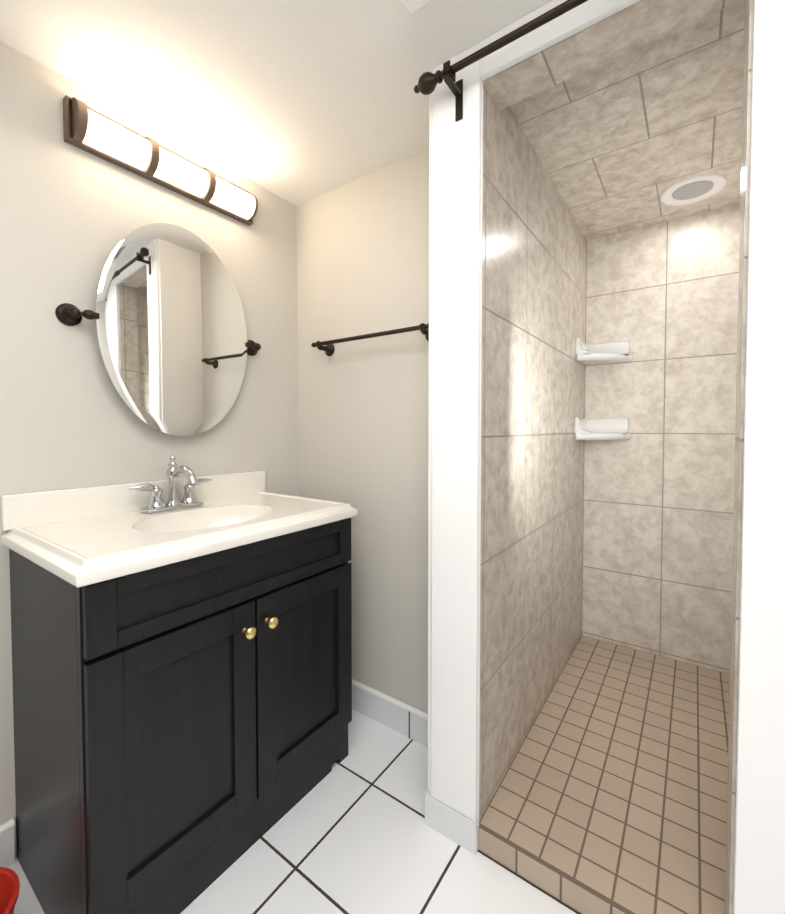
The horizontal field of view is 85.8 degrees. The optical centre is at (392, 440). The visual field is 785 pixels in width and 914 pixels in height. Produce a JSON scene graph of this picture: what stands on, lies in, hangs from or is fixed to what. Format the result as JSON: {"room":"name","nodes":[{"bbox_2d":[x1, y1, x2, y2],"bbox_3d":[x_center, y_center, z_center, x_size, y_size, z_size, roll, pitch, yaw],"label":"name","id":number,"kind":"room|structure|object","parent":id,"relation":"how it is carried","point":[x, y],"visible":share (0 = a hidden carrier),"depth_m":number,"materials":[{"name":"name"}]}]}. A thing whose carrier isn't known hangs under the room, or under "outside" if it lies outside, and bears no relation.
{"room":"bathroom","nodes":[
{"label":"bathroom","id":0,"kind":"room"},
{"bbox_2d":[0,41,297,857],"bbox_3d":[-1.100,0.048,0.950,0.120,2.032,2.454,1,2,36],"label":"wall","id":1,"kind":"structure","parent":0,"point":[71,217],"depth_m":1.18,"materials":[{"name":"paint"}]},
{"bbox_2d":[55,223,260,435],"bbox_3d":[-0.686,-0.347,1.363,0.060,0.666,0.638,1,2,36],"label":"mirror","id":2,"kind":"object","parent":1,"relation":"attached to","point":[176,347],"visible":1,"depth_m":1.32,"materials":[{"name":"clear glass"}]},
{"bbox_2d":[63,95,257,225],"bbox_3d":[-0.682,-0.863,1.343,0.073,0.112,0.580,1,2,36],"label":"sconce","id":3,"kind":"object","parent":1,"relation":"attached to","point":[86,128],"visible":1,"depth_m":1.26,"materials":[{"name":"white glass"}]},
{"bbox_2d":[0,0,551,205],"bbox_3d":[0.153,-1.011,0.679,2.440,0.100,3.520,1,2,36],"label":"ceiling","id":4,"kind":"structure","parent":0,"point":[296,102],"depth_m":1.10,"materials":[{"name":"paint"}]},
{"bbox_2d":[401,0,430,13],"bbox_3d":[0.075,-0.957,0.743,0.300,0.010,0.300,1,2,36],"label":"ceiling vent","id":5,"kind":"object","parent":4,"relation":"in","point":[412,6],"visible":1,"depth_m":0.93,"materials":[{"name":"white"}]},
{"bbox_3d":[0.870,-0.972,1.413,0.624,0.017,1.125,1,2,36],"label":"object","id":6,"kind":"object","parent":4,"relation":"attached to","visible":0},
{"bbox_2d":[509,0,744,240],"bbox_3d":[0.870,-0.959,1.414,0.624,0.010,1.125,1,2,36],"label":"tile","id":7,"kind":"structure","parent":6,"relation":"attached to","point":[622,143],"depth_m":1.28,"materials":[{"name":"beige tile"}]},
{"bbox_2d":[661,174,726,205],"bbox_3d":[1.148,-0.955,1.617,0.206,0.008,0.206,1,2,36],"label":"recessed light","id":8,"kind":"object","parent":7,"relation":"attached to","point":[693,189],"visible":1,"depth_m":1.61,"materials":[{"name":"white plastic"}]},
{"bbox_2d":[8,709,579,913],"bbox_3d":[0.153,1.131,0.738,2.440,0.120,3.520,1,2,36],"label":"floor","id":9,"kind":"structure","parent":0,"point":[352,832],"depth_m":1.06,"materials":[{"name":"tile"}]},
{"bbox_2d":[0,867,19,913],"bbox_3d":[-0.823,0.980,0.787,0.196,0.178,0.196,1,2,36],"label":"bucket","id":10,"kind":"object","parent":9,"relation":"on","point":[9,886],"visible":1,"depth_m":0.86,"materials":[{"name":"red plastic"}]},
{"bbox_2d":[0,455,356,913],"bbox_3d":[-0.530,0.552,1.213,0.514,1.010,0.774,1,2,36],"label":"bathroom vanity","id":11,"kind":"object","parent":9,"relation":"on","point":[182,676],"visible":1,"depth_m":0.98,"materials":[{"name":"black wood"}]},
{"bbox_2d":[0,679,477,867],"bbox_3d":[-0.376,1.023,0.459,1.664,0.110,2.216,1,2,36],"label":"baseboard","id":12,"kind":"structure","parent":9,"relation":"on","point":[411,722],"depth_m":1.44,"materials":[{"name":"white tile"}]},
{"bbox_2d":[479,635,729,913],"bbox_3d":[0.839,1.021,1.424,0.624,0.062,1.233,1,2,36],"label":"pan","id":13,"kind":"object","parent":9,"relation":"on","point":[613,785],"visible":0.75,"depth_m":1.23,"materials":[{"name":"tile"}]},
{"bbox_2d":[478,823,634,913],"bbox_3d":[0.433,1.034,0.949,0.518,0.062,0.012,1,2,36],"label":"tile","id":14,"kind":"object","parent":13,"relation":"attached to","point":[578,896],"depth_m":0.99,"materials":[{"name":"beige tile"}]},
{"bbox_2d":[296,147,428,712],"bbox_3d":[-0.039,0.030,1.625,0.820,2.032,0.120,1,2,36],"label":"wall","id":15,"kind":"structure","parent":0,"point":[363,269],"depth_m":1.57,"materials":[{"name":"paint"}]},
{"bbox_2d":[311,323,428,355],"bbox_3d":[-0.080,-0.359,1.524,0.555,0.052,0.074,1,2,36],"label":"towel rail","id":16,"kind":"object","parent":15,"relation":"attached to","point":[329,348],"visible":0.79,"depth_m":1.50,"materials":[{"name":"brown metal"}]},
{"bbox_3d":[0.562,0.029,1.662,0.114,2.032,1.365,1,2,36],"label":"wall","id":17,"kind":"structure","parent":0,"visible":0},
{"bbox_2d":[479,85,586,821],"bbox_3d":[0.579,0.014,1.578,0.010,1.943,1.241,1,2,36],"label":"shower wall tile","id":18,"kind":"structure","parent":17,"relation":"attached to","point":[534,246],"depth_m":1.35,"materials":[{"name":"beige tile"}]},
{"bbox_3d":[1.300,0.022,1.904,0.804,2.032,0.110,1,2,36],"label":"wall","id":19,"kind":"structure","parent":0,"visible":0},
{"bbox_2d":[575,417,630,439],"bbox_3d":[0.967,-0.054,1.940,0.209,0.104,0.209,1,2,36],"label":"shower shelf","id":20,"kind":"object","parent":19,"relation":"attached to","point":[602,429],"visible":0.98,"depth_m":1.97,"materials":[{"name":"white ceramic"}]},
{"bbox_2d":[576,338,631,365],"bbox_3d":[0.967,-0.414,1.930,0.209,0.104,0.209,1,2,36],"label":"shower shelf","id":21,"kind":"object","parent":19,"relation":"attached to","point":[603,353],"visible":0.98,"depth_m":1.94,"materials":[{"name":"white ceramic"}]},
{"bbox_2d":[582,204,739,673],"bbox_3d":[1.200,0.005,1.902,0.624,1.943,0.010,1,2,36],"label":"shower wall tile","id":22,"kind":"structure","parent":19,"relation":"attached to","point":[658,500],"depth_m":1.88,"materials":[{"name":"beige tile"}]},
{"bbox_3d":[0.975,0.058,0.600,0.738,2.032,0.120,1,2,36],"label":"wall","id":23,"kind":"structure","parent":0,"visible":0},
{"bbox_2d":[414,0,587,121],"bbox_3d":[0.515,-0.850,0.765,1.107,0.108,0.076,1,2,36],"label":"curtain rod","id":24,"kind":"object","parent":23,"relation":"attached to","point":[428,82],"visible":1,"depth_m":0.98,"materials":[{"name":"brown metal"}]},
{"bbox_2d":[428,0,784,913],"bbox_3d":[0.518,0.016,0.993,0.864,1.970,0.259,1,2,36],"label":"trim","id":25,"kind":"structure","parent":23,"relation":"attached to","point":[454,452],"depth_m":0.95,"materials":[{"name":"white paint"}]},
{"bbox_2d":[725,0,753,913],"bbox_3d":[0.673,0.062,0.820,0.008,1.887,0.116,1,2,36],"label":"tile","id":26,"kind":"structure","parent":23,"relation":"attached to","point":[740,407],"depth_m":0.79,"materials":[{"name":"beige tile"}]},
{"bbox_3d":[0.465,-0.931,0.939,0.518,0.073,0.120,1,2,36],"label":"lintel","id":27,"kind":"object","parent":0,"visible":0},
{"bbox_2d":[483,0,740,110],"bbox_3d":[0.466,-0.890,0.942,0.518,0.010,0.116,1,2,36],"label":"tile","id":28,"kind":"object","parent":27,"relation":"attached to","point":[629,28],"depth_m":0.95,"materials":[{"name":"beige tile"}]}
]}

